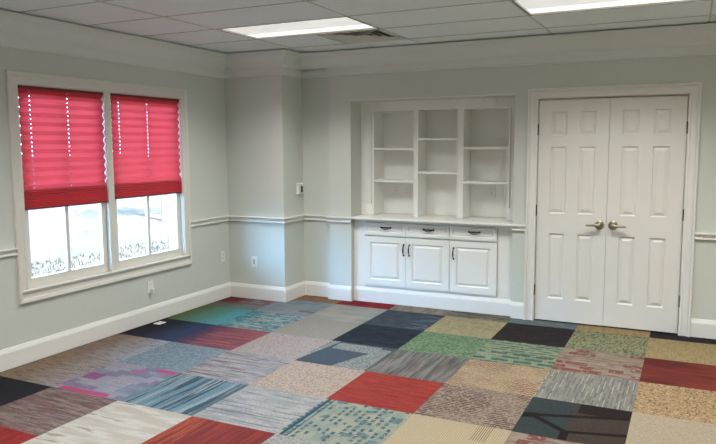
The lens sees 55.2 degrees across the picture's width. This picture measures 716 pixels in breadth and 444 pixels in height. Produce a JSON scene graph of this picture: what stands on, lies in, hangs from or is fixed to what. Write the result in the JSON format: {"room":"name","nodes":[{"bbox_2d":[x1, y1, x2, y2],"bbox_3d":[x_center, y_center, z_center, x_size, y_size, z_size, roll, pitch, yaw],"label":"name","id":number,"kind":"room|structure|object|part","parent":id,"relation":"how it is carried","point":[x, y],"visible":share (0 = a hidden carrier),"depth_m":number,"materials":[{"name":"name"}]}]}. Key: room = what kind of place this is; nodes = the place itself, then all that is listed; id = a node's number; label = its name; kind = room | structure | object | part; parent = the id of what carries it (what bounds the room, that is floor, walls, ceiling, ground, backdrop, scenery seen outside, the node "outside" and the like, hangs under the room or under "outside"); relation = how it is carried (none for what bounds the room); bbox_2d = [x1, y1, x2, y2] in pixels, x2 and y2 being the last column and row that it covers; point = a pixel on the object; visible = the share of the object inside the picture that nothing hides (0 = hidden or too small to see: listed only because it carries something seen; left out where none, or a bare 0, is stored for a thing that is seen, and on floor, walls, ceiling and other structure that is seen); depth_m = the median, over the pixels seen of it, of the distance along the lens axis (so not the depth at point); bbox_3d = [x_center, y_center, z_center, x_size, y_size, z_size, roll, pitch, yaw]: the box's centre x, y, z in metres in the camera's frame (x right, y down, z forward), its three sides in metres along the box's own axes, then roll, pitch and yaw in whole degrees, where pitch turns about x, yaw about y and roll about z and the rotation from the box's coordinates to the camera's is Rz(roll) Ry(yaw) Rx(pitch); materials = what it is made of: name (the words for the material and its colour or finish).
{"room":"empty office room","nodes":[
{"label":"empty office room","id":0,"kind":"room"},
{"bbox_2d":[0,47,229,371],"bbox_3d":[-3.057,-0.065,4.174,0.180,2.730,9.680,3,7,26],"label":"wall","id":1,"kind":"structure","parent":0,"point":[19,324],"depth_m":6.13,"materials":[{"name":"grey paint"}]},
{"bbox_2d":[0,248,18,257],"bbox_3d":[-3.756,0.503,2.534,0.036,0.057,5.663,3,7,26],"label":"trim","id":2,"kind":"structure","parent":1,"relation":"attached to","point":[12,251],"depth_m":5.00,"materials":[{"name":"white paint"}]},
{"bbox_2d":[5,70,191,304],"bbox_3d":[-2.177,-0.341,5.935,0.210,1.720,1.964,3,7,26],"label":"window","id":3,"kind":"structure","parent":1,"relation":"in","point":[69,273],"depth_m":5.76,"materials":[{"name":"paint"}]},
{"bbox_2d":[18,85,107,209],"bbox_3d":[-2.328,-0.588,5.449,0.030,0.926,0.810,3,7,26],"label":"pleated shade","id":4,"kind":"object","parent":3,"relation":"attached to","point":[53,177],"visible":1,"depth_m":5.42,"materials":[{"name":"red fabric"}]},
{"bbox_3d":[-2.325,-0.134,5.499,0.028,0.014,0.810,3,7,26],"label":"rail","id":5,"kind":"part","parent":4,"relation":"part of","materials":[{"name":"red fabric"}]},
{"bbox_3d":[-2.356,0.088,5.539,0.033,0.761,0.820,3,7,26],"label":"sash","id":6,"kind":"part","parent":3,"relation":"part of","materials":[{"name":"paint"}]},
{"bbox_2d":[110,93,181,198],"bbox_3d":[-1.926,-0.690,6.273,0.030,0.906,0.870,3,7,26],"label":"pleated shade","id":7,"kind":"object","parent":3,"relation":"attached to","point":[155,172],"visible":1,"depth_m":6.24,"materials":[{"name":"red fabric"}]},
{"bbox_3d":[-1.923,-0.247,6.321,0.028,0.014,0.870,3,7,26],"label":"rail","id":8,"kind":"part","parent":7,"relation":"part of","materials":[{"name":"red fabric"}]},
{"bbox_2d":[115,100,181,268],"bbox_3d":[-1.973,-0.385,6.329,0.071,1.526,0.878,3,7,26],"label":"window","id":9,"kind":"structure","parent":3,"relation":"in","point":[149,257],"depth_m":6.38,"materials":[{"name":"paint"}]},
{"bbox_3d":[-1.954,-0.004,6.362,0.033,0.761,0.878,3,7,26],"label":"sash","id":10,"kind":"part","parent":9,"relation":"part of","materials":[{"name":"paint"}]},
{"bbox_2d":[147,280,154,293],"bbox_3d":[-1.912,0.604,6.358,0.040,0.116,0.072,3,7,26],"label":"wall outlet","id":11,"kind":"object","parent":1,"relation":"attached to","point":[151,289],"visible":1,"depth_m":6.35,"materials":[{"name":"beige plastic"}]},
{"bbox_2d":[0,281,351,371],"bbox_3d":[-2.519,1.156,3.685,1.318,0.155,8.670,3,7,26],"label":"baseboard","id":12,"kind":"structure","parent":1,"relation":"attached to","point":[11,357],"depth_m":6.41,"materials":[{"name":"white paint"}]},
{"bbox_2d":[220,251,224,261],"bbox_3d":[-1.446,0.370,7.334,0.009,0.116,0.072,3,7,26],"label":"wall outlet","id":13,"kind":"object","parent":1,"relation":"attached to","point":[222,253],"visible":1,"depth_m":7.33,"materials":[{"name":"beige plastic"}]},
{"bbox_2d":[225,70,304,286],"bbox_3d":[-0.958,-0.498,7.461,0.703,2.610,0.583,3,7,26],"label":"column","id":14,"kind":"structure","parent":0,"point":[264,134],"depth_m":7.20,"materials":[{"name":"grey paint"}]},
{"bbox_2d":[251,256,256,266],"bbox_3d":[-1.106,0.422,7.305,0.072,0.116,0.010,3,7,26],"label":"wall outlet","id":15,"kind":"object","parent":14,"relation":"attached to","point":[253,258],"visible":1,"depth_m":7.30,"materials":[{"name":"beige plastic"}]},
{"bbox_2d":[191,214,350,226],"bbox_3d":[-0.917,-0.026,7.217,1.637,0.057,0.537,-1,6,-10],"label":"trim","id":16,"kind":"structure","parent":14,"relation":"attached to","point":[228,217],"depth_m":7.20,"materials":[{"name":"white paint"}]},
{"bbox_2d":[296,183,302,193],"bbox_3d":[-0.622,-0.357,7.328,0.029,0.116,0.100,3,7,26],"label":"thermostat","id":17,"kind":"object","parent":14,"relation":"attached to","point":[299,186],"visible":1,"depth_m":7.30,"materials":[{"name":"beige plastic"}]},
{"bbox_2d":[0,295,715,443],"bbox_3d":[0.315,1.393,2.692,7.300,0.120,9.320,3,7,26],"label":"floor","id":18,"kind":"structure","parent":0,"point":[306,369],"depth_m":4.75,"materials":[{"name":"carpet"}]},
{"bbox_2d":[365,286,496,298],"bbox_3d":[0.711,0.784,6.915,1.399,0.163,0.020,3,7,26],"label":"board","id":19,"kind":"object","parent":18,"relation":"on","point":[365,286],"visible":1,"depth_m":6.88,"materials":[{"name":"white paint"}]},
{"bbox_2d":[365,220,450,293],"bbox_3d":[0.576,0.322,7.136,0.923,0.704,0.489,3,7,26],"label":"base cabinet","id":20,"kind":"object","parent":19,"relation":"on","point":[415,256],"visible":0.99,"depth_m":6.94,"materials":[{"name":"white paint"}]},
{"bbox_2d":[354,219,365,285],"bbox_3d":[0.021,0.401,7.209,0.128,0.868,0.020,3,7,26],"label":"strip","id":21,"kind":"object","parent":20,"relation":"attached to","point":[359,225],"visible":0.64,"depth_m":7.19,"materials":[{"name":"white paint"}]},
{"bbox_3d":[0.282,0.072,7.033,0.458,0.126,0.036,3,7,26],"label":"drawer","id":22,"kind":"part","parent":20,"relation":"part of","materials":[{"name":"white paint"}]},
{"bbox_3d":[0.283,0.404,7.070,0.458,0.509,0.036,3,7,26],"label":"door","id":23,"kind":"part","parent":20,"relation":"part of","materials":[{"name":"white paint"}]},
{"bbox_3d":[0.697,0.092,6.833,0.458,0.126,0.036,3,7,26],"label":"drawer","id":24,"kind":"part","parent":20,"relation":"part of","materials":[{"name":"white paint"}]},
{"bbox_3d":[0.699,0.424,6.869,0.458,0.509,0.036,3,7,26],"label":"door","id":25,"kind":"part","parent":20,"relation":"part of","materials":[{"name":"white paint"}]},
{"bbox_2d":[350,213,511,226],"bbox_3d":[0.792,-0.032,6.980,1.674,0.024,0.549,3,7,26],"label":"countertop","id":26,"kind":"structure","parent":20,"relation":"on","point":[445,219],"depth_m":6.87,"materials":[{"name":"white paint"}]},
{"bbox_2d":[361,97,514,220],"bbox_3d":[0.846,-0.647,7.031,1.679,1.184,0.277,3,7,26],"label":"bookcase","id":27,"kind":"object","parent":26,"relation":"on","point":[449,152],"visible":0.88,"depth_m":7.08,"materials":[{"name":"white paint"}]},
{"bbox_3d":[0.424,-0.772,7.226,0.443,0.023,0.242,3,7,26],"label":"shelf","id":28,"kind":"part","parent":27,"relation":"part of","materials":[{"name":"white paint"}]},
{"bbox_3d":[0.426,-0.437,7.262,0.443,0.024,0.242,3,7,26],"label":"shelf","id":29,"kind":"part","parent":27,"relation":"part of","materials":[{"name":"white paint"}]},
{"bbox_2d":[393,184,398,193],"bbox_3d":[0.409,-0.357,7.410,0.072,0.116,0.009,3,7,26],"label":"wall outlet","id":30,"kind":"object","parent":27,"relation":"attached to","point":[395,186],"visible":1,"depth_m":7.41,"materials":[{"name":"beige plastic"}]},
{"bbox_2d":[403,185,409,195],"bbox_3d":[0.521,-0.338,7.357,0.072,0.116,0.009,3,7,26],"label":"wall outlet","id":31,"kind":"object","parent":27,"relation":"attached to","point":[406,188],"visible":1,"depth_m":7.36,"materials":[{"name":"beige plastic"}]},
{"bbox_3d":[0.858,-0.508,7.043,0.418,0.023,0.242,3,7,26],"label":"shelf","id":32,"kind":"part","parent":27,"relation":"part of","materials":[{"name":"white paint"}]},
{"bbox_3d":[0.856,-0.848,7.006,0.418,0.023,0.242,3,7,26],"label":"shelf","id":33,"kind":"part","parent":27,"relation":"part of","materials":[{"name":"white paint"}]},
{"bbox_3d":[1.300,-0.396,6.840,0.440,0.024,0.242,3,7,26],"label":"shelf","id":34,"kind":"part","parent":27,"relation":"part of","materials":[{"name":"white paint"}]},
{"bbox_3d":[1.299,-0.736,6.803,0.440,0.023,0.242,3,7,26],"label":"shelf","id":35,"kind":"part","parent":27,"relation":"part of","materials":[{"name":"white paint"}]},
{"bbox_2d":[488,186,494,197],"bbox_3d":[1.358,-0.306,6.952,0.072,0.116,0.009,3,7,26],"label":"wall outlet","id":36,"kind":"object","parent":27,"relation":"attached to","point":[491,189],"visible":1,"depth_m":6.95,"materials":[{"name":"beige plastic"}]},
{"bbox_2d":[449,224,497,297],"bbox_3d":[1.205,0.352,6.833,0.472,0.704,0.489,3,7,26],"label":"base cabinet","id":37,"kind":"object","parent":19,"relation":"on","point":[473,248],"visible":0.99,"depth_m":6.64,"materials":[{"name":"white paint"}]},
{"bbox_3d":[1.119,0.112,6.629,0.468,0.126,0.036,3,7,26],"label":"drawer","id":38,"kind":"part","parent":37,"relation":"part of","materials":[{"name":"white paint"}]},
{"bbox_2d":[497,226,511,299],"bbox_3d":[1.406,0.467,6.540,0.148,0.868,0.020,3,7,26],"label":"strip","id":39,"kind":"object","parent":37,"relation":"attached to","point":[504,263],"visible":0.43,"depth_m":6.53,"materials":[{"name":"white paint"}]},
{"bbox_2d":[0,0,715,53],"bbox_3d":[0.296,-1.315,2.385,7.900,0.150,9.900,3,7,26],"label":"ceiling","id":40,"kind":"structure","parent":0,"point":[99,12],"depth_m":5.18,"materials":[{"name":"tile"}]},
{"bbox_2d":[216,17,378,38],"bbox_3d":[-0.496,-1.605,5.653,1.210,0.027,0.600,3,7,26],"label":"recessed light","id":41,"kind":"object","parent":40,"relation":"in","point":[341,24],"visible":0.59,"depth_m":5.69,"materials":[{"name":"grey plastic"}]},
{"bbox_2d":[318,29,405,43],"bbox_3d":[0.044,-1.655,6.066,0.600,0.032,0.600,3,7,26],"label":"ceiling vent","id":42,"kind":"object","parent":40,"relation":"in","point":[377,34],"visible":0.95,"depth_m":6.10,"materials":[{"name":"metal"}]},
{"bbox_2d":[21,0,715,52],"bbox_3d":[0.585,-1.180,1.802,8.102,0.018,8.482,3,7,26],"label":"grid","id":43,"kind":"object","parent":40,"relation":"attached to","point":[94,0],"visible":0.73,"depth_m":5.27,"materials":[{"name":"white metal"}]},
{"bbox_2d":[512,0,704,15],"bbox_3d":[1.699,-1.500,4.593,1.210,0.027,0.600,3,7,26],"label":"recessed light","id":44,"kind":"object","parent":40,"relation":"in","point":[531,7],"visible":1,"depth_m":4.78,"materials":[{"name":"grey plastic"}]},
{"bbox_2d":[302,22,715,325],"bbox_3d":[2.398,-0.358,6.025,6.597,2.610,0.250,3,7,26],"label":"wall","id":45,"kind":"structure","parent":0,"point":[331,122],"depth_m":6.54,"materials":[{"name":"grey paint"}]},
{"bbox_2d":[0,9,715,69],"bbox_3d":[0.144,-1.118,2.090,7.300,0.154,8.600,3,7,26],"label":"trim","id":46,"kind":"structure","parent":45,"relation":"attached to","point":[13,24],"depth_m":6.07,"materials":[{"name":"paint"}]},
{"bbox_2d":[0,35,715,78],"bbox_3d":[0.160,-1.004,2.135,7.300,0.083,8.670,3,7,26],"label":"trim","id":47,"kind":"structure","parent":45,"relation":"attached to","point":[5,41],"depth_m":6.15,"materials":[{"name":"paint"}]},
{"bbox_2d":[354,286,510,315],"bbox_3d":[0.713,0.787,6.891,1.679,0.155,0.017,3,7,26],"label":"baseboard","id":48,"kind":"structure","parent":45,"relation":"attached to","point":[482,305],"depth_m":6.86,"materials":[{"name":"white paint"}]},
{"bbox_2d":[350,93,514,100],"bbox_3d":[0.677,-1.206,6.627,1.681,0.010,0.004,3,7,26],"label":"bead","id":49,"kind":"object","parent":45,"relation":"attached to","point":[514,93],"visible":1,"depth_m":6.59,"materials":[{"name":"white paint"}]},
{"bbox_2d":[510,301,523,318],"bbox_3d":[1.501,0.831,6.447,0.130,0.155,0.017,3,7,26],"label":"baseboard","id":50,"kind":"structure","parent":45,"relation":"attached to","point":[516,308],"depth_m":6.44,"materials":[{"name":"white paint"}]},
{"bbox_2d":[511,225,525,230],"bbox_3d":[1.492,0.056,6.354,0.132,0.057,0.036,3,7,26],"label":"trim","id":51,"kind":"structure","parent":45,"relation":"attached to","point":[514,227],"depth_m":6.35,"materials":[{"name":"white paint"}]},
{"bbox_2d":[534,98,610,325],"bbox_3d":[1.901,-0.082,6.149,0.616,2.011,0.109,3,7,26],"label":"door","id":52,"kind":"structure","parent":45,"relation":"in","point":[573,149],"depth_m":6.16,"materials":[{"name":"white paint"}]},
{"bbox_3d":[2.066,0.028,6.036,0.124,0.027,0.026,3,7,27],"label":"lever","id":53,"kind":"part","parent":52,"relation":"part of","materials":[{"name":"gold metal"}]},
{"bbox_3d":[2.126,0.028,6.044,0.082,0.082,0.050,3,7,26],"label":"handle","id":54,"kind":"part","parent":52,"relation":"part of","materials":[{"name":"gold metal"}]},
{"bbox_2d":[523,82,701,336],"bbox_3d":[2.205,-0.118,6.058,1.406,2.129,0.148,3,7,26],"label":"door frame","id":55,"kind":"structure","parent":45,"relation":"attached to","point":[694,89],"depth_m":5.83,"materials":[{"name":"white paint"}]},
{"bbox_2d":[603,96,687,332],"bbox_3d":[2.458,-0.055,5.880,0.616,2.011,0.109,3,7,26],"label":"door","id":56,"kind":"structure","parent":45,"relation":"in","point":[647,137],"depth_m":5.90,"materials":[{"name":"white paint"}]},
{"bbox_3d":[2.229,0.033,5.994,0.082,0.082,0.050,3,7,26],"label":"handle","id":57,"kind":"part","parent":56,"relation":"part of","materials":[{"name":"gold metal"}]},
{"bbox_3d":[2.260,0.037,5.942,0.124,0.027,0.026,2,7,24],"label":"lever","id":58,"kind":"part","parent":56,"relation":"part of","materials":[{"name":"gold metal"}]},
{"bbox_2d":[690,318,715,338],"bbox_3d":[4.066,0.954,5.208,2.773,0.155,0.017,3,7,26],"label":"baseboard","id":59,"kind":"structure","parent":45,"relation":"attached to","point":[700,328],"depth_m":5.76,"materials":[{"name":"white paint"}]},
{"bbox_2d":[695,233,715,240],"bbox_3d":[4.058,0.179,5.115,2.773,0.057,0.036,3,7,26],"label":"trim","id":60,"kind":"structure","parent":45,"relation":"attached to","point":[698,236],"depth_m":5.68,"materials":[{"name":"white paint"}]},
{"label":"outside","id":61,"kind":"structure","parent":0,"visible":0},
{"bbox_2d":[23,156,169,276],"bbox_3d":[-55.321,-1.353,33.946,119.800,0.200,240.000,3,7,26],"label":"snow","id":62,"kind":"structure","parent":61,"point":[46,227],"depth_m":16.12,"materials":[{"name":"white snow"}]},
{"bbox_2d":[31,240,169,276],"bbox_3d":[-4.362,0.729,11.253,2.695,0.080,11.557,3,7,26],"label":"grass","id":63,"kind":"structure","parent":62,"relation":"on","point":[157,246],"depth_m":12.28,"materials":[{"name":"plant"}]},
{"bbox_2d":[146,108,166,220],"bbox_3d":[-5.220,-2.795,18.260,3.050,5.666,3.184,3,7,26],"label":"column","id":64,"kind":"structure","parent":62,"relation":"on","point":[163,197],"depth_m":18.44,"materials":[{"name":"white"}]}
]}

